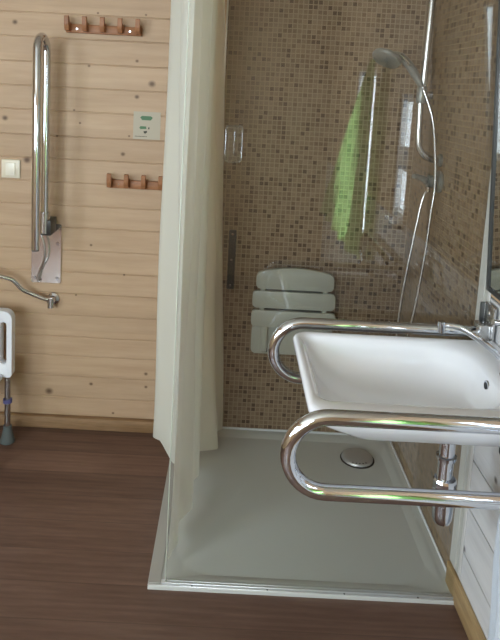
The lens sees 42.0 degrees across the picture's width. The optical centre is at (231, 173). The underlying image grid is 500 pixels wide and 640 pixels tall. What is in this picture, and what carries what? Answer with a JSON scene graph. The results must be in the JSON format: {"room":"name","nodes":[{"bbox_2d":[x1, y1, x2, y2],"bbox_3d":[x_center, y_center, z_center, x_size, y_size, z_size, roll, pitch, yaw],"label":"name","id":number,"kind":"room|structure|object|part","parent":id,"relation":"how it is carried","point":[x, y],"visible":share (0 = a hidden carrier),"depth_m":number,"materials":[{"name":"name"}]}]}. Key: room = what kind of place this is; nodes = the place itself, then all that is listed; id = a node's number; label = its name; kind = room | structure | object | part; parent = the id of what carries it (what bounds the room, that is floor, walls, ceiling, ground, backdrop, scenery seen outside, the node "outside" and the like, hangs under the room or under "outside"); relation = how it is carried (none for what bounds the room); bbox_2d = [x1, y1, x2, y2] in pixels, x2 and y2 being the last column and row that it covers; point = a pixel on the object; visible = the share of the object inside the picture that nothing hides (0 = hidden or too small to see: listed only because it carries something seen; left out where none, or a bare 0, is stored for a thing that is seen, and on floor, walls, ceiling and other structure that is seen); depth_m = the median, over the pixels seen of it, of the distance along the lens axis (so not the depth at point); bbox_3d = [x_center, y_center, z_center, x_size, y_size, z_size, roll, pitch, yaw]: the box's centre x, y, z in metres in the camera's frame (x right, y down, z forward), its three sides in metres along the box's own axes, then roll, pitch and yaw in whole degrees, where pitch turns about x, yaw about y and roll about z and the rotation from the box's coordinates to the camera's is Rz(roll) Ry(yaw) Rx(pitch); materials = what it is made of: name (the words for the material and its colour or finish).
{"room":"accessible bathroom","nodes":[
{"label":"accessible bathroom","id":0,"kind":"room"},
{"bbox_2d":[0,0,427,432],"bbox_3d":[-0.637,-0.072,2.699,2.920,2.351,0.080,3,8,0],"label":"wall","id":1,"kind":"structure","parent":0,"point":[321,181],"depth_m":2.68,"materials":[{"name":"beige wood"}]},
{"bbox_2d":[1,159,19,177],"bbox_3d":[-0.904,-0.019,2.660,0.077,0.076,0.014,3,8,0],"label":"light switch","id":2,"kind":"object","parent":1,"relation":"attached to","point":[10,168],"visible":1,"depth_m":2.66,"materials":[{"name":"beige plastic"}]},
{"bbox_2d":[0,274,59,308],"bbox_3d":[-0.923,0.472,2.660,0.428,0.164,0.059,1,8,-16],"label":"supply hose","id":3,"kind":"object","parent":1,"relation":"attached to","point":[53,298],"visible":1,"depth_m":2.69,"materials":[{"name":"silver metal"}]},
{"bbox_2d":[31,33,61,282],"bbox_3d":[-0.753,-0.034,2.558,0.123,1.020,0.211,3,8,0],"label":"grab rail","id":4,"kind":"object","parent":1,"relation":"attached to","point":[46,235],"visible":1,"depth_m":2.55,"materials":[{"name":"silver metal"}]},
{"bbox_3d":[-0.771,0.332,2.711,0.123,0.253,0.007,3,8,0],"label":"wall plate","id":5,"kind":"part","parent":4,"relation":"part of","materials":[{"name":"silver metal"}]},
{"bbox_2d":[0,412,153,432],"bbox_3d":[-1.130,1.049,2.801,2.046,0.051,0.028,3,8,0],"label":"baseboard","id":6,"kind":"structure","parent":1,"relation":"attached to","point":[17,419],"depth_m":2.79,"materials":[{"name":"brown wood"}]},
{"bbox_2d":[64,15,141,35],"bbox_3d":[-0.505,-0.581,2.560,0.300,0.064,0.059,3,8,0],"label":"peg rack","id":7,"kind":"object","parent":1,"relation":"attached to","point":[84,28],"visible":1,"depth_m":2.57,"materials":[{"name":"brown wood"}]},
{"bbox_2d":[106,173,162,189],"bbox_3d":[-0.355,0.036,2.643,0.300,0.064,0.059,3,8,0],"label":"peg rack","id":8,"kind":"object","parent":1,"relation":"attached to","point":[126,183],"visible":0.7,"depth_m":2.65,"materials":[{"name":"brown wood"}]},
{"bbox_2d":[133,111,160,139],"bbox_3d":[-0.344,-0.194,2.639,0.110,0.112,0.002,3,8,0],"label":"sticker","id":9,"kind":"object","parent":1,"relation":"attached to","point":[146,125],"visible":1,"depth_m":2.64,"materials":[{"name":"beige paper"}]},
{"bbox_2d":[225,0,228,67],"bbox_3d":[-0.046,-0.052,2.667,0.006,2.318,0.029,3,8,0],"label":"trim","id":10,"kind":"structure","parent":1,"relation":"attached to","point":[227,0],"depth_m":2.58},
{"bbox_2d":[227,230,236,288],"bbox_3d":[0.000,0.363,2.733,0.030,0.255,0.012,3,8,0],"label":"wall strip","id":11,"kind":"object","parent":1,"relation":"attached to","point":[232,233],"visible":1,"depth_m":2.73,"materials":[{"name":"black plastic"}]},
{"bbox_2d":[251,268,335,354],"bbox_3d":[0.259,0.581,2.735,0.350,0.389,0.066,3,8,0],"label":"shower seat","id":12,"kind":"object","parent":1,"relation":"attached to","point":[290,293],"visible":0.71,"depth_m":2.69,"materials":[{"name":"grey plastic"}]},
{"bbox_3d":[0.138,0.694,2.744,0.024,0.120,0.016,3,8,0],"label":"support arm","id":13,"kind":"part","parent":12,"relation":"part of","materials":[{"name":"grey plastic"}]},
{"bbox_3d":[0.254,0.709,2.767,0.340,0.125,0.016,3,8,0],"label":"panel","id":14,"kind":"part","parent":12,"relation":"part of","materials":[{"name":"grey plastic"}]},
{"bbox_2d":[0,425,468,639],"bbox_3d":[-0.748,1.409,0.802,3.050,0.080,4.400,3,8,0],"label":"floor","id":15,"kind":"structure","parent":0,"point":[80,510],"depth_m":1.98,"materials":[{"name":"laminate"}]},
{"bbox_2d":[0,308,14,444],"bbox_3d":[-1.094,0.830,2.525,0.432,0.564,0.285,3,8,0],"label":"stool","id":16,"kind":"object","parent":15,"relation":"on","point":[7,367],"visible":1,"depth_m":2.62,"materials":[{"name":"white plastic"}]},
{"bbox_3d":[-1.087,0.672,2.617,0.418,0.276,0.040,3,8,0],"label":"panel","id":17,"kind":"part","parent":16,"relation":"part of","materials":[{"name":"white plastic"}]},
{"bbox_3d":[-0.913,0.926,2.650,0.025,0.240,0.025,3,8,0],"label":"leg","id":18,"kind":"part","parent":16,"relation":"part of","materials":[{"name":"silver metal"}]},
{"bbox_2d":[147,427,453,604],"bbox_3d":[0.218,1.194,2.389,0.932,0.029,0.915,3,8,0],"label":"shower tray","id":19,"kind":"object","parent":15,"relation":"on","point":[246,522],"visible":0.77,"depth_m":2.23,"materials":[{"name":"white ceramic"}]},
{"bbox_2d":[148,0,484,600],"bbox_3d":[0.259,0.279,1.814,0.920,1.960,0.023,3,8,0],"label":"screen","id":20,"kind":"object","parent":19,"relation":"on","point":[164,582],"visible":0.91,"depth_m":1.94,"materials":[{"name":"clear glass"}]},
{"bbox_3d":[0.286,0.278,1.817,0.867,1.956,0.006,3,8,0],"label":"glass pane","id":21,"kind":"part","parent":20,"relation":"part of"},
{"bbox_2d":[392,0,499,639],"bbox_3d":[0.756,0.283,0.621,0.060,2.351,4.165,3,8,0],"label":"wall","id":22,"kind":"structure","parent":0,"point":[462,64],"depth_m":2.12,"materials":[{"name":"brown tile"}]},
{"bbox_2d":[268,301,496,383],"bbox_3d":[0.404,0.502,1.802,0.608,0.320,0.068,3,8,0],"label":"rail","id":23,"kind":"object","parent":22,"relation":"attached to","point":[483,328],"visible":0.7,"depth_m":1.78,"materials":[{"name":"silver metal"}]},
{"bbox_3d":[0.703,0.518,1.802,0.007,0.320,0.068,3,8,0],"label":"wall plate","id":24,"kind":"part","parent":23,"relation":"part of","materials":[{"name":"silver metal"}]},
{"bbox_2d":[280,409,499,509],"bbox_3d":[0.400,0.572,1.294,0.608,0.320,0.068,3,8,0],"label":"rail","id":25,"kind":"object","parent":22,"relation":"attached to","point":[305,424],"visible":1,"depth_m":1.28,"materials":[{"name":"silver metal"}]},
{"bbox_2d":[293,332,499,446],"bbox_3d":[0.437,0.531,1.560,0.552,0.122,0.450,3,8,0],"label":"basin","id":26,"kind":"object","parent":22,"relation":"attached to","point":[363,372],"visible":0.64,"depth_m":1.68,"materials":[{"name":"white ceramic"}]},
{"bbox_2d":[432,444,456,526],"bbox_3d":[0.601,0.758,1.613,0.200,0.253,0.064,3,8,0],"label":"trap","id":27,"kind":"object","parent":26,"relation":"attached to","point":[444,479],"visible":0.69,"depth_m":1.60,"materials":[{"name":"silver metal"}]},
{"bbox_2d":[438,319,499,374],"bbox_3d":[0.594,0.410,1.544,0.218,0.151,0.059,3,8,0],"label":"tap","id":28,"kind":"object","parent":26,"relation":"on","point":[442,325],"visible":1,"depth_m":1.53,"materials":[{"name":"silver metal"}]},
{"bbox_3d":[0.585,0.410,1.545,0.180,0.108,0.017,3,8,0],"label":"spout","id":29,"kind":"part","parent":28,"relation":"part of","materials":[{"name":"silver metal"}]},
{"bbox_3d":[0.646,0.390,1.529,0.087,0.102,0.017,0,8,-18],"label":"lever","id":30,"kind":"part","parent":28,"relation":"part of","materials":[{"name":"silver metal"}]},
{"bbox_2d":[412,171,443,192],"bbox_3d":[0.689,0.027,2.320,0.109,0.080,0.080,3,8,0],"label":"shower mixer","id":31,"kind":"object","parent":22,"relation":"attached to","point":[428,180],"visible":0.92,"depth_m":2.30,"materials":[{"name":"grey plastic"}]},
{"bbox_2d":[395,87,436,336],"bbox_3d":[0.667,0.181,2.320,0.097,0.971,0.029,3,8,0],"label":"shower hose","id":32,"kind":"object","parent":31,"relation":"attached to","point":[427,189],"visible":0.87,"depth_m":2.31,"materials":[{"name":"silver metal"}]},
{"bbox_3d":[0.670,0.020,2.304,0.070,0.037,0.025,-1,9,-29],"label":"lever","id":33,"kind":"part","parent":31,"relation":"part of","materials":[{"name":"grey plastic"}]},
{"bbox_2d":[415,0,442,166],"bbox_3d":[0.711,-0.388,2.272,0.112,0.734,0.052,3,8,0],"label":"riser rail","id":34,"kind":"object","parent":22,"relation":"attached to","point":[420,98],"visible":0.94,"depth_m":2.26,"materials":[{"name":"silver metal"}]},
{"bbox_2d":[372,48,423,86],"bbox_3d":[0.584,-0.367,2.267,0.187,0.129,0.099,3,8,0],"label":"shower head","id":35,"kind":"object","parent":34,"relation":"on","point":[387,58],"visible":1,"depth_m":2.25,"materials":[{"name":"grey plastic"}]},
{"bbox_3d":[0.615,-0.362,2.268,0.123,0.122,0.031,3,8,0],"label":"handle","id":36,"kind":"part","parent":35,"relation":"part of","materials":[{"name":"grey plastic"}]},
{"bbox_3d":[0.694,-0.275,2.279,0.022,0.024,0.024,3,8,0],"label":"slider knob","id":37,"kind":"part","parent":34,"relation":"part of","materials":[{"name":"silver metal"}]},
{"bbox_2d":[445,561,486,639],"bbox_3d":[0.659,1.459,0.367,0.013,0.079,3.324,3,8,0],"label":"baseboard","id":38,"kind":"structure","parent":22,"relation":"attached to","point":[473,630],"depth_m":1.86,"materials":[{"name":"brown wood"}]},
{"bbox_3d":[0.679,0.821,1.558,0.038,0.008,0.103,3,8,0],"label":"towel bar","id":39,"kind":"object","parent":22,"relation":"attached to","visible":0},
{"bbox_2d":[488,512,499,639],"bbox_3d":[0.652,1.055,1.590,0.024,0.460,0.091,3,8,0],"label":"hand towel","id":40,"kind":"object","parent":39,"relation":"hanging from","point":[494,624],"visible":1,"depth_m":1.60,"materials":[{"name":"white fabric"}]},
{"bbox_3d":[0.773,-0.131,0.146,0.050,1.400,3.335,3,8,0],"label":"wall","id":41,"kind":"structure","parent":0,"visible":0},
{"bbox_2d":[450,173,490,578],"bbox_3d":[0.734,0.077,1.816,0.005,2.265,0.084,3,8,0],"label":"trim","id":42,"kind":"structure","parent":41,"relation":"attached to","point":[467,452],"depth_m":1.91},
{"bbox_2d":[486,0,499,300],"bbox_3d":[0.708,-0.139,1.466,0.080,1.008,0.552,3,8,0],"label":"mirror","id":43,"kind":"object","parent":41,"relation":"attached to","point":[493,255],"visible":1,"depth_m":1.74,"materials":[{"name":"grey mirror"}]},
{"bbox_3d":[-0.625,-0.996,0.474,3.050,0.080,4.400,3,8,0],"label":"ceiling","id":44,"kind":"structure","parent":0,"visible":0},
{"bbox_2d":[153,0,224,558],"bbox_3d":[-0.156,-0.005,2.274,0.245,2.320,0.833,4,8,9],"label":"shower curtain","id":45,"kind":"object","parent":44,"relation":"hanging from","point":[198,376],"visible":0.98,"depth_m":2.34,"materials":[{"name":"beige fabric"}]}
]}

